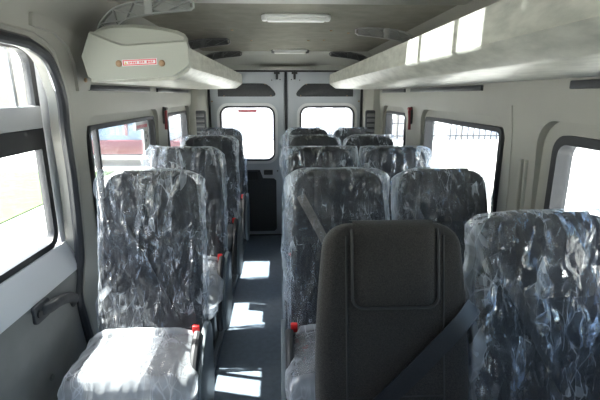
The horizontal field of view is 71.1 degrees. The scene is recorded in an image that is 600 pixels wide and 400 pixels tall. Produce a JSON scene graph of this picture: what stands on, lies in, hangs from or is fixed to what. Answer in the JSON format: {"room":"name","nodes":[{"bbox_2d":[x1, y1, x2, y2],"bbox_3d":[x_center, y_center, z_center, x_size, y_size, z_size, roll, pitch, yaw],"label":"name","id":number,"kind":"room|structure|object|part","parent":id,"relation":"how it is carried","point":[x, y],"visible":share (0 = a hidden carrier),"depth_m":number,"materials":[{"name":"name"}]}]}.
{"room":"vehicle interior","nodes":[
{"label":"vehicle interior","id":0,"kind":"room"},
{"bbox_2d":[0,0,201,341],"bbox_3d":[-0.880,0.153,1.549,0.227,1.872,5.600,-1,14,-2],"label":"wall","id":1,"kind":"structure","parent":0,"point":[80,17],"depth_m":1.80,"materials":[{"name":"plastic"}]},
{"bbox_2d":[0,43,86,399],"bbox_3d":[-0.947,0.327,1.167,0.137,1.720,1.420,-1,14,-2],"label":"door","id":2,"kind":"structure","parent":1,"relation":"in","point":[42,336],"depth_m":1.55,"materials":[{"name":"white paint"}]},
{"bbox_3d":[-0.951,0.770,1.280,0.068,0.685,1.345,-1,14,-2],"label":"panel","id":3,"kind":"part","parent":2,"relation":"part of","materials":[{"name":"grey plastic"}]},
{"bbox_3d":[-0.928,0.406,1.612,0.066,0.141,0.303,-1,14,-2],"label":"grab handle","id":4,"kind":"part","parent":2,"relation":"part of","materials":[{"name":"black plastic"}]},
{"bbox_2d":[0,22,97,348],"bbox_3d":[-0.900,0.337,1.165,0.084,1.604,1.350,-1,14,-2],"label":"trim","id":5,"kind":"structure","parent":1,"relation":"attached to","point":[6,37],"depth_m":1.68,"materials":[{"name":"grey plastic"}]},
{"bbox_2d":[29,12,90,90],"bbox_3d":[-0.898,-0.555,1.655,0.043,0.245,0.550,-1,14,-2],"label":"trim","id":6,"kind":"structure","parent":1,"relation":"attached to","point":[75,45],"depth_m":1.64,"materials":[{"name":"plastic"}]},
{"bbox_2d":[88,85,149,91],"bbox_3d":[-0.931,-0.585,2.213,0.024,0.026,0.850,-1,14,-2],"label":"trim","id":7,"kind":"structure","parent":1,"relation":"attached to","point":[92,87],"depth_m":2.11,"materials":[{"name":"grey plastic"}]},
{"bbox_2d":[86,116,157,231],"bbox_3d":[-0.993,-0.204,2.414,0.057,0.504,0.999,-1,14,-2],"label":"window","id":8,"kind":"structure","parent":1,"relation":"in","point":[152,156],"depth_m":2.07,"materials":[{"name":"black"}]},
{"bbox_2d":[135,120,149,153],"bbox_3d":[-1.019,-0.400,2.725,0.002,0.215,0.240,-1,14,-2],"label":"window sticker","id":9,"kind":"object","parent":8,"relation":"attached to","point":[141,125],"visible":0.99,"depth_m":2.77,"materials":[{"name":"white"}]},
{"bbox_2d":[162,107,167,129],"bbox_3d":[-0.960,-0.584,2.997,0.036,0.160,0.040,-1,14,-2],"label":"hammer","id":10,"kind":"object","parent":1,"relation":"attached to","point":[164,110],"visible":0.98,"depth_m":2.98,"materials":[{"name":"red plastic"}]},
{"bbox_3d":[-0.956,-0.573,2.999,0.028,0.136,0.015,-1,14,-2],"label":"handle","id":11,"kind":"part","parent":10,"relation":"part of","materials":[{"name":"red plastic"}]},
{"bbox_2d":[156,88,187,92],"bbox_3d":[-0.974,-0.842,3.241,0.024,0.026,0.930,-1,14,-2],"label":"trim","id":12,"kind":"structure","parent":1,"relation":"attached to","point":[157,89],"depth_m":3.15,"materials":[{"name":"grey plastic"}]},
{"bbox_2d":[167,111,187,148],"bbox_3d":[-1.040,-0.485,3.539,0.057,0.504,0.659,-1,14,-2],"label":"window","id":13,"kind":"structure","parent":1,"relation":"in","point":[183,114],"depth_m":3.80,"materials":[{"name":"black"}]},
{"bbox_2d":[190,89,208,137],"bbox_3d":[-0.976,-0.330,4.122,0.173,1.520,0.230,-1,14,-2],"label":"trim","id":14,"kind":"structure","parent":1,"relation":"attached to","point":[199,97],"depth_m":3.91,"materials":[{"name":"plastic"}]},
{"bbox_2d":[196,110,206,135],"bbox_3d":[-0.929,-0.697,3.943,0.096,0.280,0.062,-1,14,-2],"label":"air vent","id":15,"kind":"object","parent":1,"relation":"attached to","point":[201,124],"visible":0.61,"depth_m":3.92,"materials":[{"name":"grey plastic"}]},
{"bbox_2d":[204,235,282,399],"bbox_3d":[-0.028,1.057,1.811,1.940,0.050,5.600,-1,14,-2],"label":"floor","id":16,"kind":"structure","parent":0,"point":[248,367],"depth_m":2.61,"materials":[{"name":"plastic"}]},
{"bbox_2d":[57,168,214,399],"bbox_3d":[-0.613,0.466,1.690,0.494,1.131,0.602,-1,14,-2],"label":"passenger seat","id":17,"kind":"object","parent":16,"relation":"on","point":[156,342],"visible":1,"depth_m":1.72,"materials":[{"name":"plastic"}]},
{"bbox_2d":[71,332,192,391],"bbox_3d":[-0.613,0.642,1.636,0.426,0.130,0.320,-1,14,-2],"label":"seat cushion","id":18,"kind":"object","parent":17,"relation":"on","point":[172,361],"depth_m":1.55,"materials":[{"name":"grey plastic"}]},
{"bbox_3d":[-0.623,0.249,1.779,0.416,0.718,0.250,-1,14,-2],"label":"backrest","id":19,"kind":"part","parent":17,"relation":"part of","materials":[{"name":"plastic"}]},
{"bbox_2d":[214,238,246,371],"bbox_3d":[-0.498,0.795,2.695,0.046,0.030,3.480,-1,14,-2],"label":"rail","id":20,"kind":"object","parent":16,"relation":"on","point":[235,277],"visible":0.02,"depth_m":2.55,"materials":[{"name":"silver metal"}]},
{"bbox_2d":[343,134,397,168],"bbox_3d":[0.561,0.081,3.229,0.453,1.132,0.575,-1,14,-2],"label":"passenger seat","id":21,"kind":"object","parent":16,"relation":"on","point":[363,140],"visible":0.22,"depth_m":3.24,"materials":[{"name":"grey fabric"}]},
{"bbox_2d":[358,145,430,219],"bbox_3d":[0.589,0.264,2.496,0.486,1.131,0.601,-1,14,-2],"label":"passenger seat","id":22,"kind":"object","parent":16,"relation":"on","point":[392,161],"visible":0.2,"depth_m":2.52,"materials":[{"name":"grey fabric"}]},
{"bbox_2d":[315,220,480,399],"bbox_3d":[0.232,0.642,1.045,0.503,1.103,0.552,-1,14,-2],"label":"passenger seat","id":23,"kind":"object","parent":16,"relation":"on","point":[394,317],"visible":1,"depth_m":1.09,"materials":[{"name":"black fabric"}]},
{"bbox_2d":[391,166,492,298],"bbox_3d":[0.621,0.454,1.740,0.486,1.131,0.610,-1,14,-2],"label":"passenger seat","id":24,"kind":"object","parent":16,"relation":"on","point":[451,197],"visible":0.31,"depth_m":1.77,"materials":[{"name":"plastic"}]},
{"bbox_2d":[463,208,599,399],"bbox_3d":[0.680,0.620,1.072,0.484,1.132,0.607,-1,14,-2],"label":"passenger seat","id":25,"kind":"object","parent":16,"relation":"on","point":[534,279],"visible":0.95,"depth_m":1.11,"materials":[{"name":"plastic"}]},
{"bbox_3d":[-0.818,0.807,2.685,0.036,0.012,3.480,-1,14,-2],"label":"rail","id":26,"kind":"object","parent":16,"relation":"on","visible":0},
{"bbox_2d":[140,145,231,349],"bbox_3d":[-0.680,0.274,2.441,0.534,1.139,0.602,-1,14,-2],"label":"passenger seat","id":27,"kind":"object","parent":26,"relation":"on","point":[205,162],"visible":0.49,"depth_m":2.48,"materials":[{"name":"plastic"}]},
{"bbox_3d":[-0.669,0.060,2.534,0.416,0.718,0.250,-1,14,-2],"label":"backrest","id":28,"kind":"part","parent":27,"relation":"part of","materials":[{"name":"grey fabric"}]},
{"bbox_2d":[203,261,217,289],"bbox_3d":[-0.660,0.454,2.392,0.426,0.130,0.320,-1,14,-2],"label":"seat cushion","id":29,"kind":"object","parent":27,"relation":"on","point":[211,266],"depth_m":2.33,"materials":[{"name":"grey plastic"}]},
{"bbox_3d":[-0.510,0.692,2.463,0.028,0.318,0.300,-1,14,-2],"label":"leg","id":30,"kind":"part","parent":27,"relation":"part of","materials":[{"name":"grey metal"}]},
{"bbox_2d":[180,135,242,281],"bbox_3d":[-0.686,0.096,3.169,0.487,1.132,0.588,-1,14,-2],"label":"passenger seat","id":31,"kind":"object","parent":26,"relation":"on","point":[234,230],"visible":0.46,"depth_m":3.20,"materials":[{"name":"grey fabric"}]},
{"bbox_3d":[-0.699,-0.120,3.252,0.416,0.718,0.250,-1,14,-2],"label":"backrest","id":32,"kind":"part","parent":31,"relation":"part of","materials":[{"name":"grey fabric"}]},
{"bbox_3d":[-0.690,0.298,3.115,0.400,0.150,0.350,-1,14,-2],"label":"seat frame","id":33,"kind":"part","parent":31,"relation":"part of","materials":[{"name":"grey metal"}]},
{"bbox_2d":[224,224,232,249],"bbox_3d":[-0.690,0.274,3.109,0.426,0.130,0.320,-1,14,-2],"label":"seat cushion","id":34,"kind":"object","parent":31,"relation":"on","point":[229,229],"depth_m":2.99,"materials":[{"name":"grey plastic"}]},
{"bbox_2d":[203,128,249,239],"bbox_3d":[-0.733,-0.090,3.916,0.507,1.131,0.590,-1,14,-2],"label":"passenger seat","id":35,"kind":"object","parent":26,"relation":"on","point":[244,207],"visible":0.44,"depth_m":3.95,"materials":[{"name":"grey fabric"}]},
{"bbox_3d":[-0.736,-0.306,3.998,0.416,0.718,0.250,-1,14,-2],"label":"backrest","id":36,"kind":"part","parent":35,"relation":"part of","materials":[{"name":"grey fabric"}]},
{"bbox_2d":[237,200,241,216],"bbox_3d":[-0.726,0.088,3.855,0.426,0.130,0.320,-1,14,-2],"label":"seat cushion","id":37,"kind":"object","parent":35,"relation":"on","point":[240,206],"depth_m":3.73,"materials":[{"name":"grey plastic"}]},
{"bbox_3d":[0.001,0.799,2.717,0.036,0.012,3.480,-1,14,-2],"label":"rail","id":38,"kind":"object","parent":16,"relation":"on","visible":0},
{"bbox_2d":[283,127,330,217],"bbox_3d":[0.075,-0.099,3.949,0.472,1.131,0.594,-1,14,-2],"label":"passenger seat","id":39,"kind":"object","parent":38,"relation":"on","point":[298,132],"visible":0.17,"depth_m":3.97,"materials":[{"name":"grey fabric"}]},
{"bbox_3d":[0.085,-0.314,4.030,0.416,0.718,0.250,-1,14,-2],"label":"backrest","id":40,"kind":"part","parent":39,"relation":"part of","materials":[{"name":"grey fabric"}]},
{"bbox_2d":[279,135,340,254],"bbox_3d":[0.092,0.088,3.200,0.488,1.129,0.583,-1,14,-2],"label":"passenger seat","id":41,"kind":"object","parent":38,"relation":"on","point":[315,141],"visible":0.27,"depth_m":3.22,"materials":[{"name":"grey fabric"}]},
{"bbox_3d":[0.111,-0.128,3.283,0.416,0.718,0.250,-1,14,-2],"label":"backrest","id":42,"kind":"part","parent":41,"relation":"part of","materials":[{"name":"grey fabric"}]},
{"bbox_2d":[279,146,358,328],"bbox_3d":[0.132,0.269,2.475,0.508,1.132,0.612,-1,14,-2],"label":"passenger seat","id":43,"kind":"object","parent":38,"relation":"on","point":[317,157],"visible":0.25,"depth_m":2.50,"materials":[{"name":"plastic"}]},
{"bbox_3d":[0.136,0.052,2.566,0.416,0.718,0.250,-1,14,-2],"label":"backrest","id":44,"kind":"part","parent":43,"relation":"part of","materials":[{"name":"grey fabric"}]},
{"bbox_2d":[281,167,389,399],"bbox_3d":[0.168,0.459,1.720,0.497,1.131,0.607,-1,14,-2],"label":"passenger seat","id":45,"kind":"object","parent":38,"relation":"on","point":[325,199],"visible":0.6,"depth_m":1.75,"materials":[{"name":"plastic"}]},
{"bbox_2d":[293,329,315,387],"bbox_3d":[0.177,0.635,1.667,0.426,0.130,0.320,-1,14,-2],"label":"seat cushion","id":46,"kind":"object","parent":45,"relation":"on","point":[304,342],"depth_m":1.58,"materials":[{"name":"grey plastic"}]},
{"bbox_3d":[0.168,0.241,1.810,0.416,0.718,0.250,-1,14,-2],"label":"backrest","id":47,"kind":"part","parent":45,"relation":"part of","materials":[{"name":"plastic"}]},
{"bbox_3d":[0.701,0.792,2.744,0.036,0.012,3.480,-1,14,-2],"label":"rail","id":48,"kind":"object","parent":16,"relation":"on","visible":0},
{"bbox_2d":[331,127,370,148],"bbox_3d":[0.518,-0.105,3.975,0.454,1.132,0.575,-1,14,-2],"label":"passenger seat","id":49,"kind":"object","parent":48,"relation":"on","point":[343,134],"visible":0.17,"depth_m":3.98,"materials":[{"name":"plastic"}]},
{"bbox_3d":[0.507,-0.318,4.047,0.416,0.718,0.250,-1,14,-2],"label":"backrest","id":50,"kind":"part","parent":49,"relation":"part of","materials":[{"name":"grey fabric"}]},
{"bbox_2d":[115,2,456,51],"bbox_3d":[-0.093,-1.146,2.931,1.600,0.038,2.355,-1,14,-2],"label":"ceiling","id":51,"kind":"structure","parent":0,"point":[206,20],"depth_m":2.35,"materials":[{"name":"fabric"}]},
{"bbox_2d":[82,0,241,88],"bbox_3d":[-0.677,-0.898,2.728,0.422,0.319,2.321,-1,14,-2],"label":"luggage rack","id":52,"kind":"object","parent":51,"relation":"attached to","point":[116,52],"visible":1,"depth_m":1.64,"materials":[{"name":"grey plastic"}]},
{"bbox_2d":[122,59,156,65],"bbox_3d":[-0.622,-0.534,1.629,0.129,0.026,0.001,-1,14,-2],"label":"print","id":53,"kind":"object","parent":52,"relation":"attached to","point":[125,62],"depth_m":1.63,"materials":[{"name":"red paper"}]},
{"bbox_2d":[105,0,473,4],"bbox_3d":[0.020,-0.470,0.219,1.640,0.055,3.250,-1,14,-2],"label":"trim","id":54,"kind":"structure","parent":51,"relation":"attached to","point":[366,2],"depth_m":1.74,"materials":[{"name":"grey plastic"}]},
{"bbox_2d":[271,49,308,53],"bbox_3d":[-0.086,-1.290,3.656,0.328,0.034,0.056,-1,14,-2],"label":"recessed light","id":55,"kind":"object","parent":51,"relation":"in","point":[276,51],"visible":1,"depth_m":3.64,"materials":[{"name":"white plastic"}]},
{"bbox_2d":[274,51,305,53],"bbox_3d":[-0.086,-1.283,3.658,0.276,0.020,0.040,-1,14,-2],"label":"diffuser","id":56,"kind":"object","parent":55,"relation":"attached to","point":[276,52],"depth_m":3.64,"materials":[{"name":"white plastic"}]},
{"bbox_2d":[261,13,330,22],"bbox_3d":[-0.020,-0.892,2.061,0.338,0.034,0.056,-1,14,-2],"label":"recessed light","id":57,"kind":"object","parent":51,"relation":"in","point":[308,18],"visible":1,"depth_m":2.04,"materials":[{"name":"white plastic"}]},
{"bbox_2d":[267,17,324,22],"bbox_3d":[-0.020,-0.885,2.063,0.286,0.020,0.040,-1,14,-2],"label":"diffuser","id":58,"kind":"object","parent":57,"relation":"attached to","point":[269,19],"depth_m":2.05,"materials":[{"name":"white plastic"}]},
{"bbox_2d":[368,0,599,215],"bbox_3d":[0.825,0.136,1.616,0.227,1.872,5.600,-1,14,-2],"label":"wall","id":59,"kind":"structure","parent":0,"point":[544,111],"depth_m":1.67,"materials":[{"name":"plastic"}]},
{"bbox_2d":[365,110,374,134],"bbox_3d":[0.669,-0.713,4.006,0.096,0.280,0.062,-1,14,-2],"label":"air vent","id":60,"kind":"object","parent":59,"relation":"attached to","point":[369,114],"visible":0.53,"depth_m":3.98,"materials":[{"name":"grey plastic"}]},
{"bbox_2d":[362,89,380,134],"bbox_3d":[0.709,-0.346,4.188,0.173,1.520,0.230,-1,14,-2],"label":"trim","id":61,"kind":"structure","parent":59,"relation":"attached to","point":[371,98],"depth_m":3.98,"materials":[{"name":"plastic"}]},
{"bbox_2d":[382,89,405,92],"bbox_3d":[0.757,-0.887,3.421,0.016,0.026,0.700,-1,14,-2],"label":"trim","id":62,"kind":"structure","parent":59,"relation":"attached to","point":[391,90],"depth_m":3.34,"materials":[{"name":"grey plastic"}]},
{"bbox_2d":[385,111,405,146],"bbox_3d":[0.818,-0.490,3.558,0.057,0.504,0.629,-1,14,-2],"label":"window","id":63,"kind":"structure","parent":59,"relation":"in","point":[388,119],"depth_m":3.79,"materials":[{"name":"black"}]},
{"bbox_2d":[407,107,412,129],"bbox_3d":[0.780,-0.581,2.982,0.036,0.160,0.040,-1,14,-2],"label":"hammer","id":64,"kind":"object","parent":59,"relation":"attached to","point":[410,109],"visible":1,"depth_m":2.97,"materials":[{"name":"red plastic"}]},
{"bbox_3d":[0.776,-0.569,2.985,0.028,0.136,0.015,-1,14,-2],"label":"handle","id":65,"kind":"part","parent":64,"relation":"part of","materials":[{"name":"red plastic"}]},
{"bbox_2d":[410,85,483,91],"bbox_3d":[0.799,-0.635,2.412,0.016,0.026,1.080,-1,14,-2],"label":"trim","id":66,"kind":"structure","parent":59,"relation":"attached to","point":[471,87],"depth_m":2.23,"materials":[{"name":"grey plastic"}]},
{"bbox_2d":[423,117,504,216],"bbox_3d":[0.869,-0.184,2.332,0.057,0.504,0.999,-1,14,-2],"label":"window","id":67,"kind":"structure","parent":59,"relation":"in","point":[429,121],"depth_m":2.02,"materials":[{"name":"black rubber"}]},
{"bbox_2d":[329,0,599,88],"bbox_3d":[0.561,-0.751,2.141,0.473,0.319,3.630,-1,14,-2],"label":"luggage rack","id":68,"kind":"object","parent":59,"relation":"attached to","point":[503,40],"visible":1,"depth_m":0.95,"materials":[{"name":"grey plastic"}]},
{"bbox_2d":[505,105,512,214],"bbox_3d":[0.854,0.135,1.787,0.038,1.050,0.006,-1,14,-2],"label":"trim","id":69,"kind":"structure","parent":59,"relation":"attached to","point":[511,105],"depth_m":1.71,"materials":[{"name":"plastic"}]},
{"bbox_2d":[514,159,523,211],"bbox_3d":[0.867,0.254,1.724,0.042,0.851,0.014,-1,14,-2],"label":"trim","id":70,"kind":"structure","parent":59,"relation":"attached to","point":[521,161],"depth_m":1.64,"materials":[{"name":"plastic"}]},
{"bbox_2d":[519,160,527,211],"bbox_3d":[0.868,0.261,1.695,0.038,0.851,0.012,-1,14,-2],"label":"trim","id":71,"kind":"structure","parent":59,"relation":"attached to","point":[525,166],"depth_m":1.61,"materials":[{"name":"plastic"}]},
{"bbox_2d":[543,136,599,211],"bbox_3d":[0.925,0.135,0.985,0.057,0.479,1.069,-1,14,-2],"label":"window","id":72,"kind":"structure","parent":59,"relation":"in","point":[564,147],"depth_m":1.45,"materials":[{"name":"black rubber"}]},
{"bbox_2d":[569,79,599,88],"bbox_3d":[0.854,-0.308,1.104,0.016,0.026,0.420,-1,14,-2],"label":"trim","id":73,"kind":"structure","parent":59,"relation":"attached to","point":[591,83],"depth_m":1.24,"materials":[{"name":"grey plastic"}]},
{"bbox_3d":[-0.140,-0.519,4.282,1.920,1.910,0.095,-1,14,-2],"label":"wall","id":74,"kind":"structure","parent":0,"visible":0},
{"bbox_2d":[210,70,284,233],"bbox_3d":[-0.511,-0.440,4.250,0.738,1.672,0.106,-1,14,-2],"label":"door","id":75,"kind":"structure","parent":74,"relation":"in","point":[264,185],"depth_m":4.22,"materials":[{"name":"paint"}]},
{"bbox_3d":[-0.518,-1.067,4.078,0.560,0.123,0.014,-1,14,-2],"label":"trim panel","id":76,"kind":"part","parent":75,"relation":"part of","materials":[{"name":"black plastic"}]},
{"bbox_2d":[238,109,256,112],"bbox_3d":[-0.519,-0.880,4.152,0.185,0.030,0.003,-1,14,-2],"label":"window sticker","id":77,"kind":"object","parent":75,"relation":"attached to","point":[239,110],"visible":1,"depth_m":4.15,"materials":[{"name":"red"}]},
{"bbox_3d":[-0.518,-0.662,4.195,0.539,0.539,0.064,-1,14,-2],"label":"rubber frame","id":78,"kind":"part","parent":75,"relation":"part of","materials":[{"name":"grey rubber"}]},
{"bbox_3d":[-0.482,-0.247,4.267,0.110,0.090,0.021,-1,14,-2],"label":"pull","id":79,"kind":"part","parent":75,"relation":"part of","materials":[{"name":"black plastic"}]},
{"bbox_3d":[-0.520,0.011,4.346,0.555,0.650,0.018,-1,14,-2],"label":"trim panel","id":80,"kind":"part","parent":75,"relation":"part of","materials":[{"name":"black plastic"}]},
{"bbox_2d":[207,70,362,235],"bbox_3d":[-0.139,-0.446,4.273,1.514,1.672,0.068,-1,14,-2],"label":"trim","id":81,"kind":"structure","parent":74,"relation":"attached to","point":[284,71],"depth_m":4.11,"materials":[{"name":"grey rubber"}]},
{"bbox_2d":[200,51,371,69],"bbox_3d":[-0.135,-1.316,3.941,1.720,0.178,0.310,-1,14,-2],"label":"trim","id":82,"kind":"structure","parent":74,"relation":"attached to","point":[249,60],"depth_m":3.92,"materials":[{"name":"grey plastic"}]},
{"bbox_2d":[259,66,313,69],"bbox_3d":[-0.126,-1.250,3.987,0.520,0.028,0.085,-1,14,-2],"label":"trim","id":83,"kind":"structure","parent":74,"relation":"attached to","point":[260,67],"depth_m":3.95,"materials":[{"name":"plastic"}]},
{"bbox_2d":[287,70,360,150],"bbox_3d":[0.238,-0.447,4.279,0.730,1.672,0.106,-1,14,-2],"label":"door","id":84,"kind":"structure","parent":74,"relation":"in","point":[305,90],"depth_m":4.12,"materials":[{"name":"paint"}]},
{"bbox_3d":[0.241,-1.075,4.108,0.560,0.123,0.014,-1,14,-2],"label":"trim panel","id":85,"kind":"part","parent":84,"relation":"part of","materials":[{"name":"black plastic"}]},
{"bbox_3d":[0.268,-0.670,4.226,0.544,0.539,0.064,-1,14,-2],"label":"rubber frame","id":86,"kind":"part","parent":84,"relation":"part of","materials":[{"name":"grey rubber"}]},
{"label":"outside","id":87,"kind":"structure","parent":0,"visible":0},
{"bbox_2d":[0,131,599,269],"bbox_3d":[-0.809,-2.843,19.888,120.000,0.050,100.000,-1,14,-2],"label":"ground","id":88,"kind":"structure","parent":87,"point":[20,235],"depth_m":10.97,"materials":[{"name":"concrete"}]},
{"bbox_2d":[0,171,113,223],"bbox_3d":[-8.657,-0.135,8.890,7.400,0.030,5.000,-1,14,-2],"label":"grass verge","id":89,"kind":"structure","parent":88,"relation":"on","point":[20,192],"depth_m":8.84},
{"bbox_2d":[91,116,181,158],"bbox_3d":[-5.430,-1.864,12.919,4.240,1.430,1.732,-1,14,-2],"label":"car","id":90,"kind":"object","parent":88,"relation":"on","point":[121,141],"visible":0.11,"depth_m":12.22,"materials":[{"name":"metal"}]},
{"bbox_3d":[-5.429,-1.448,13.008,4.100,0.100,1.640,-1,14,-2],"label":"sill","id":91,"kind":"part","parent":90,"relation":"part of","materials":[{"name":"grey"}]},
{"bbox_3d":[-5.205,-2.202,12.850,2.850,0.600,1.480,-1,14,-2],"label":"cabin glass","id":92,"kind":"part","parent":90,"relation":"part of","materials":[{"name":"blue"}]},
{"bbox_2d":[173,108,490,139],"bbox_3d":[-0.429,-6.546,22.021,19.000,6.100,6.100,-1,14,-2],"label":"building","id":93,"kind":"structure","parent":88,"relation":"on","point":[258,125],"depth_m":19.70,"materials":[{"name":"white brick"}]},
{"bbox_2d":[394,115,399,139],"bbox_3d":[4.099,-5.116,16.787,1.354,5.869,1.027,-1,14,-2],"label":"bare tree","id":94,"kind":"object","parent":88,"relation":"on","point":[397,116],"visible":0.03,"depth_m":17.25,"materials":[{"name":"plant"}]},
{"bbox_2d":[391,119,599,156],"bbox_3d":[11.918,-2.392,14.476,19.000,1.700,0.300,-1,14,-2],"label":"fence","id":95,"kind":"object","parent":88,"relation":"on","point":[442,147],"visible":0.19,"depth_m":14.23,"materials":[{"name":"grey metal"}]},
{"bbox_3d":[4.774,-2.322,14.195,0.300,1.700,0.300,-1,14,-2],"label":"post","id":96,"kind":"part","parent":95,"relation":"part of","materials":[{"name":"white"}]},
{"bbox_3d":[11.919,-2.448,14.452,19.000,0.460,0.040,-1,14,-2],"label":"rail","id":97,"kind":"part","parent":95,"relation":"part of","materials":[{"name":"grey metal"}]}
]}

